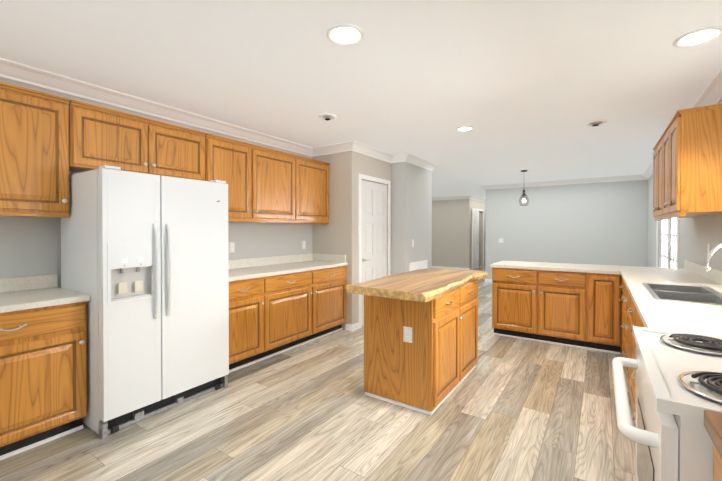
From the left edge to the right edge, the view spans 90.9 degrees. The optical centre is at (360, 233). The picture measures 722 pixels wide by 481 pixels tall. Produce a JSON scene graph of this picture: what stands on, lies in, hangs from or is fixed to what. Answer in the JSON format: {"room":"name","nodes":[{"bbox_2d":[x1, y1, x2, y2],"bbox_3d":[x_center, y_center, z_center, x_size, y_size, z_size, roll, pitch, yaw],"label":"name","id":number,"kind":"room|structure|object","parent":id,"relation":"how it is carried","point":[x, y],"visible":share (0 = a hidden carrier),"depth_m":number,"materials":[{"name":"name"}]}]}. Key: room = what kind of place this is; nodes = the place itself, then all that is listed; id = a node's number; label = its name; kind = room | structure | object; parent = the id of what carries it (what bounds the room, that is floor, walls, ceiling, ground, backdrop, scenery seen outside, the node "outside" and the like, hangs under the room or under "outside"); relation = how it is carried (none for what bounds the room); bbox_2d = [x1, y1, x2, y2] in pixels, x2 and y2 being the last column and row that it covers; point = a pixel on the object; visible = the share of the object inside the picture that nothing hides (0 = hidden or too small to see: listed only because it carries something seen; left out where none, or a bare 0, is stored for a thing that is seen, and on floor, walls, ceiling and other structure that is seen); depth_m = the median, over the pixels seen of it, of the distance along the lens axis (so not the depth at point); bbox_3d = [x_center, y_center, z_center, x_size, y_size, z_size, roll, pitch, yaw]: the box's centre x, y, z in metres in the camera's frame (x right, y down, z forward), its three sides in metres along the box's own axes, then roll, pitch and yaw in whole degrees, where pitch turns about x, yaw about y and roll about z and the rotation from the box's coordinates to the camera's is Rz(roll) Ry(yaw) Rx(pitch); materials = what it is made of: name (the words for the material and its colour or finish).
{"room":"kitchen","nodes":[
{"label":"kitchen","id":0,"kind":"room"},
{"bbox_2d":[0,77,311,287],"bbox_3d":[-2.283,0.062,2.883,0.120,2.500,5.480,0,1,34],"label":"wall","id":1,"kind":"structure","parent":0,"point":[30,246],"depth_m":2.73,"materials":[{"name":"paint"}]},
{"bbox_2d":[0,274,57,293],"bbox_3d":[-2.724,0.360,2.096,0.018,0.100,1.476,0,1,34],"label":"backsplash","id":2,"kind":"structure","parent":1,"relation":"attached to","point":[37,282],"depth_m":2.56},
{"bbox_2d":[0,82,69,217],"bbox_3d":[-2.370,-0.547,2.335,0.319,0.810,0.650,0,1,34],"label":"upper cabinet","id":3,"kind":"object","parent":1,"relation":"attached to","point":[34,153],"depth_m":2.36,"materials":[{"name":"brown wood"}]},
{"bbox_2d":[69,99,205,180],"bbox_3d":[-1.881,-0.724,3.030,0.349,0.469,1.040,0,1,34],"label":"upper cabinet","id":4,"kind":"object","parent":1,"relation":"attached to","point":[102,136],"visible":0.85,"depth_m":2.84,"materials":[{"name":"brown wood"}]},
{"bbox_2d":[205,133,252,220],"bbox_3d":[-1.453,-0.560,3.696,0.319,0.810,0.531,0,1,34],"label":"upper cabinet","id":5,"kind":"object","parent":1,"relation":"attached to","point":[228,160],"depth_m":3.64,"materials":[{"name":"brown wood"}]},
{"bbox_2d":[229,242,234,252],"bbox_3d":[-1.452,0.152,4.000,0.010,0.115,0.072,0,1,34],"label":"outlet","id":6,"kind":"object","parent":1,"relation":"attached to","point":[231,247],"visible":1,"depth_m":3.99,"materials":[{"name":"white plastic"}]},
{"bbox_2d":[228,254,311,269],"bbox_3d":[-1.238,0.339,4.299,0.018,0.100,1.957,0,1,34],"label":"backsplash","id":7,"kind":"structure","parent":1,"relation":"attached to","point":[233,264],"depth_m":4.38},
{"bbox_2d":[253,145,296,220],"bbox_3d":[-1.119,-0.565,4.190,0.319,0.810,0.662,0,1,34],"label":"upper cabinet","id":8,"kind":"object","parent":1,"relation":"attached to","point":[268,185],"depth_m":4.09,"materials":[{"name":"brown wood"}]},
{"bbox_2d":[302,241,305,248],"bbox_3d":[-0.798,0.152,4.970,0.009,0.115,0.072,0,1,34],"label":"outlet","id":9,"kind":"object","parent":1,"relation":"attached to","point":[303,244],"visible":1,"depth_m":4.97,"materials":[{"name":"white plastic"}]},
{"bbox_2d":[297,155,329,223],"bbox_3d":[-0.749,-0.570,4.739,0.319,0.810,0.663,0,1,34],"label":"upper cabinet","id":10,"kind":"object","parent":1,"relation":"attached to","point":[312,175],"depth_m":4.63,"materials":[{"name":"brown wood"}]},
{"bbox_2d":[312,254,345,261],"bbox_3d":[-0.447,0.333,4.936,0.582,0.100,0.017,0,1,34],"label":"backsplash","id":11,"kind":"structure","parent":1,"relation":"attached to","point":[315,257],"depth_m":4.93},
{"bbox_2d":[0,58,721,202],"bbox_3d":[1.308,-1.173,6.613,6.850,0.100,15.700,0,1,34],"label":"crown molding","id":12,"kind":"structure","parent":1,"relation":"attached to","point":[711,94],"depth_m":3.52,"materials":[{"name":"white wood"}]},
{"bbox_2d":[0,265,635,480],"bbox_3d":[1.370,1.307,6.595,7.200,0.060,15.900,0,1,34],"label":"floor","id":13,"kind":"structure","parent":0,"point":[512,409],"depth_m":2.38,"materials":[{"name":"brown wood"}]},
{"bbox_2d":[0,298,89,459],"bbox_3d":[-2.277,0.882,2.226,0.619,0.872,0.744,0,1,34],"label":"base cabinet","id":14,"kind":"object","parent":13,"relation":"on","point":[43,359],"depth_m":2.17,"materials":[{"name":"brown wood"}]},
{"bbox_2d":[0,286,89,309],"bbox_3d":[-2.471,0.430,1.926,0.628,0.037,1.476,0,1,34],"label":"countertop","id":15,"kind":"structure","parent":14,"relation":"on","point":[14,299],"depth_m":2.29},
{"bbox_2d":[61,165,228,438],"bbox_3d":[-1.666,0.434,2.835,0.796,1.758,0.925,0,1,34],"label":"refrigerator","id":16,"kind":"object","parent":13,"relation":"on","point":[144,262],"visible":1,"depth_m":2.51,"materials":[{"name":"metal"}]},
{"bbox_2d":[229,274,267,372],"bbox_3d":[-1.382,0.870,3.554,0.619,0.872,0.530,0,1,34],"label":"base cabinet","id":17,"kind":"object","parent":13,"relation":"on","point":[248,297],"depth_m":3.44,"materials":[{"name":"brown wood"}]},
{"bbox_2d":[268,270,315,357],"bbox_3d":[-1.032,0.865,4.073,0.619,0.872,0.721,0,1,34],"label":"base cabinet","id":18,"kind":"object","parent":13,"relation":"on","point":[279,304],"depth_m":3.93,"materials":[{"name":"brown wood"}]},
{"bbox_2d":[229,262,347,281],"bbox_3d":[-0.986,0.409,4.129,0.628,0.037,1.957,0,1,34],"label":"countertop","id":19,"kind":"structure","parent":18,"relation":"on","point":[281,267],"depth_m":4.03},
{"bbox_2d":[316,266,345,338],"bbox_3d":[-0.636,0.859,4.660,0.619,0.872,0.694,0,1,34],"label":"base cabinet","id":20,"kind":"object","parent":13,"relation":"on","point":[330,280],"depth_m":4.49,"materials":[{"name":"brown wood"}]},
{"bbox_2d":[312,151,390,329],"bbox_3d":[-0.162,0.038,5.402,0.820,2.500,1.070,0,1,34],"label":"wall block","id":21,"kind":"object","parent":13,"relation":"on","point":[337,234],"visible":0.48,"depth_m":4.84,"materials":[{"name":"paint"}]},
{"bbox_2d":[362,180,386,325],"bbox_3d":[0.210,0.264,5.215,0.094,2.040,0.740,0,1,34],"label":"pantry door","id":22,"kind":"structure","parent":21,"relation":"attached to","point":[374,230],"depth_m":5.20,"materials":[{"name":"white wood"}]},
{"bbox_2d":[358,174,390,327],"bbox_3d":[0.213,0.232,5.212,0.016,2.117,0.874,0,1,34],"label":"door frame","id":23,"kind":"structure","parent":21,"relation":"attached to","point":[370,178],"depth_m":4.89,"materials":[{"name":"white wood"}]},
{"bbox_2d":[364,280,477,414],"bbox_3d":[0.601,0.872,3.177,0.642,0.875,1.120,0,1,34],"label":"kitchen island","id":24,"kind":"object","parent":13,"relation":"on","point":[398,370],"depth_m":2.75,"materials":[{"name":"brown wood"}]},
{"bbox_2d":[403,326,411,342],"bbox_3d":[0.350,0.754,2.663,0.072,0.115,0.010,0,1,34],"label":"outlet","id":25,"kind":"object","parent":24,"relation":"attached to","point":[407,334],"visible":1,"depth_m":2.66,"materials":[{"name":"white plastic"}]},
{"bbox_2d":[345,268,487,301],"bbox_3d":[0.566,0.405,3.100,0.702,0.059,1.520,0,1,34],"label":"island countertop","id":26,"kind":"structure","parent":24,"relation":"on","point":[424,285],"depth_m":2.72,"materials":[{"name":"brown wood"}]},
{"bbox_2d":[492,267,589,349],"bbox_3d":[2.255,0.861,4.487,1.020,0.872,0.619,0,1,34],"label":"base cabinet","id":27,"kind":"object","parent":13,"relation":"on","point":[573,305],"depth_m":4.20,"materials":[{"name":"brown wood"}]},
{"bbox_2d":[490,261,693,274],"bbox_3d":[2.653,0.407,4.263,1.966,0.037,0.718,0,1,34],"label":"countertop","id":28,"kind":"structure","parent":27,"relation":"on","point":[545,266],"depth_m":4.14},
{"bbox_2d":[590,271,621,353],"bbox_3d":[2.806,0.864,4.115,0.310,0.872,0.619,0,1,34],"label":"base cabinet","id":29,"kind":"object","parent":13,"relation":"on","point":[605,292],"depth_m":3.86,"materials":[{"name":"brown wood"}]},
{"bbox_2d":[618,285,621,355],"bbox_3d":[2.870,0.871,3.382,0.613,0.872,0.500,0,1,34],"label":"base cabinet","id":30,"kind":"object","parent":13,"relation":"on","point":[619,299],"depth_m":3.73,"materials":[{"name":"brown wood"}]},
{"bbox_2d":[622,280,625,368],"bbox_3d":[2.630,0.874,3.026,0.613,0.872,0.360,0,1,34],"label":"base cabinet","id":31,"kind":"object","parent":13,"relation":"on","point":[623,281],"depth_m":3.31,"materials":[{"name":"brown wood"}]},
{"bbox_2d":[630,308,637,423],"bbox_3d":[1.889,0.885,1.927,0.613,0.872,0.450,0,1,34],"label":"base cabinet","id":32,"kind":"object","parent":13,"relation":"on","point":[633,398],"depth_m":2.29,"materials":[{"name":"brown wood"}]},
{"bbox_2d":[638,316,645,327],"bbox_3d":[1.643,0.888,1.563,0.613,0.872,0.430,0,1,34],"label":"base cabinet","id":33,"kind":"object","parent":13,"relation":"on","point":[640,324],"depth_m":1.98,"materials":[{"name":"brown wood"}]},
{"bbox_2d":[612,326,721,480],"bbox_3d":[1.225,0.767,1.069,0.760,1.125,0.817,0,1,34],"label":"range","id":34,"kind":"object","parent":13,"relation":"on","point":[678,383],"visible":1,"depth_m":1.01,"materials":[{"name":"metal"}]},
{"bbox_2d":[626,288,721,395],"bbox_3d":[2.272,0.879,2.495,0.613,0.872,0.920,0,1,34],"label":"base cabinet","id":35,"kind":"object","parent":13,"relation":"on","point":[629,303],"depth_m":2.64,"materials":[{"name":"brown wood"}]},
{"bbox_2d":[622,272,721,336],"bbox_3d":[2.261,0.424,2.481,0.624,0.037,2.670,0,1,34],"label":"countertop","id":36,"kind":"structure","parent":35,"relation":"on","point":[705,319],"depth_m":1.96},
{"bbox_2d":[642,283,721,304],"bbox_3d":[2.228,0.489,2.449,0.400,0.174,0.840,0,1,34],"label":"sink","id":37,"kind":"object","parent":36,"relation":"in","point":[691,294],"visible":0.35,"depth_m":2.47,"materials":[{"name":"silver metal"}]},
{"bbox_2d":[705,243,721,270],"bbox_3d":[2.149,0.227,2.059,0.261,0.364,0.192,0,1,34],"label":"faucet","id":38,"kind":"object","parent":36,"relation":"on","point":[711,254],"visible":1,"depth_m":2.05,"materials":[{"name":"silver metal"}]},
{"bbox_2d":[704,410,721,480],"bbox_3d":[0.791,0.880,0.301,0.618,0.914,0.944,0,1,34],"label":"base cabinet","id":39,"kind":"object","parent":13,"relation":"on","point":[713,423],"visible":0.97,"depth_m":0.79,"materials":[{"name":"brown wood"}]},
{"bbox_2d":[0,0,721,198],"bbox_3d":[1.370,-1.253,6.571,7.200,0.060,15.900,0,1,34],"label":"ceiling","id":40,"kind":"structure","parent":0,"point":[532,87],"depth_m":2.55,"materials":[{"name":"paint"}]},
{"bbox_2d":[319,113,335,120],"bbox_3d":[-0.338,-1.194,3.610,0.178,0.058,0.178,0,1,34],"label":"recessed light","id":41,"kind":"object","parent":40,"relation":"in","point":[326,116],"visible":0.92,"depth_m":3.59,"materials":[{"name":"white metal"}]},
{"bbox_2d":[326,24,364,45],"bbox_3d":[-0.092,-1.176,2.105,0.228,0.015,0.228,0,1,34],"label":"recessed light","id":42,"kind":"object","parent":40,"relation":"in","point":[342,36],"visible":1,"depth_m":2.09,"materials":[{"name":"beige"}]},
{"bbox_2d":[456,126,473,130],"bbox_3d":[1.179,-1.194,4.034,0.198,0.015,0.198,0,1,34],"label":"recessed light","id":43,"kind":"object","parent":40,"relation":"in","point":[465,128],"visible":1,"depth_m":4.01,"materials":[{"name":"beige"}]},
{"bbox_2d":[519,170,528,205],"bbox_3d":[3.149,-0.887,6.870,0.174,0.676,0.174,0,1,34],"label":"pendant light","id":44,"kind":"object","parent":40,"relation":"hanging from","point":[523,200],"visible":1,"depth_m":6.86,"materials":[{"name":"metal"}]},
{"bbox_2d":[586,120,607,125],"bbox_3d":[2.526,-1.197,3.814,0.198,0.062,0.198,0,1,34],"label":"recessed light","id":45,"kind":"object","parent":40,"relation":"in","point":[596,122],"visible":0.94,"depth_m":3.79,"materials":[{"name":"white metal"}]},
{"bbox_2d":[673,26,721,47],"bbox_3d":[2.017,-1.176,2.130,0.228,0.015,0.228,0,1,34],"label":"recessed light","id":46,"kind":"object","parent":40,"relation":"in","point":[695,38],"visible":1,"depth_m":2.12,"materials":[{"name":"beige"}]},
{"bbox_2d":[391,162,431,274],"bbox_3d":[0.530,0.031,6.215,1.060,2.500,1.049,0,1,34],"label":"wall","id":47,"kind":"structure","parent":0,"point":[411,202],"depth_m":5.62,"materials":[{"name":"paint"}]},
{"bbox_2d":[409,260,427,270],"bbox_3d":[0.962,0.619,5.899,0.012,0.330,0.700,0,1,34],"label":"air vent","id":48,"kind":"object","parent":47,"relation":"in","point":[423,264],"visible":0.4,"depth_m":5.87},
{"bbox_2d":[432,199,469,267],"bbox_3d":[2.655,-0.030,12.602,2.400,2.500,0.120,0,1,34],"label":"wall","id":49,"kind":"structure","parent":0,"point":[450,233],"depth_m":12.23,"materials":[{"name":"paint"}]},
{"bbox_2d":[432,266,469,269],"bbox_3d":[2.624,1.178,12.556,2.412,0.085,0.012,0,1,34],"label":"baseboard","id":50,"kind":"structure","parent":49,"relation":"attached to","point":[432,266],"depth_m":12.22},
{"bbox_2d":[470,199,485,267],"bbox_3d":[4.216,-0.032,12.878,0.120,2.500,2.079,0,1,34],"label":"wall","id":51,"kind":"structure","parent":0,"point":[474,204],"depth_m":12.96,"materials":[{"name":"paint"}]},
{"bbox_2d":[471,208,478,269],"bbox_3d":[3.964,0.175,12.304,0.094,2.095,0.752,0,1,34],"label":"hall door","id":52,"kind":"structure","parent":51,"relation":"in","point":[475,244],"depth_m":12.33,"materials":[{"name":"white wood"}]},
{"bbox_2d":[479,209,483,265],"bbox_3d":[4.378,0.162,12.999,0.015,2.110,0.760,0,1,34],"label":"door frame","id":53,"kind":"structure","parent":51,"relation":"attached to","point":[483,235],"depth_m":13.27,"materials":[{"name":"white wood"}]},
{"bbox_2d":[485,180,647,278],"bbox_3d":[4.684,0.011,8.340,3.410,2.500,0.120,0,1,34],"label":"wall","id":54,"kind":"structure","parent":0,"point":[603,223],"depth_m":8.17,"materials":[{"name":"paint"}]},
{"bbox_2d":[647,100,721,270],"bbox_3d":[2.911,0.063,2.769,0.120,2.500,11.099,0,1,34],"label":"wall","id":55,"kind":"structure","parent":0,"point":[697,235],"depth_m":3.76,"materials":[{"name":"paint"}]},
{"bbox_2d":[656,218,678,267],"bbox_3d":[4.522,0.220,5.242,0.102,2.140,2.040,0,1,34],"label":"window","id":56,"kind":"structure","parent":55,"relation":"in","point":[669,245],"depth_m":5.22,"materials":[{"name":"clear glass"}]},
{"bbox_2d":[653,137,699,219],"bbox_3d":[3.149,-0.554,3.529,0.319,0.770,0.765,0,1,34],"label":"upper cabinet","id":57,"kind":"object","parent":55,"relation":"attached to","point":[657,148],"depth_m":3.61,"materials":[{"name":"brown wood"}]},
{"bbox_2d":[661,104,721,215],"bbox_3d":[2.721,-0.548,2.895,0.319,0.770,0.765,0,1,34],"label":"upper cabinet","id":58,"kind":"object","parent":55,"relation":"attached to","point":[687,167],"depth_m":2.62,"materials":[{"name":"brown wood"}]},
{"bbox_2d":[684,259,698,274],"bbox_3d":[3.461,0.342,3.717,0.018,0.104,0.718,0,1,34],"label":"backsplash","id":59,"kind":"structure","parent":55,"relation":"attached to","point":[690,266],"depth_m":3.69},
{"bbox_2d":[707,244,709,255],"bbox_3d":[3.108,0.144,3.180,0.010,0.115,0.072,0,1,34],"label":"outlet","id":60,"kind":"object","parent":55,"relation":"attached to","point":[708,248],"visible":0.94,"depth_m":3.18,"materials":[{"name":"white plastic"}]},
{"bbox_2d":[698,264,721,283],"bbox_3d":[2.512,0.355,2.310,0.018,0.104,2.670,0,1,34],"label":"backsplash","id":61,"kind":"structure","parent":55,"relation":"attached to","point":[714,275],"depth_m":3.03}
]}

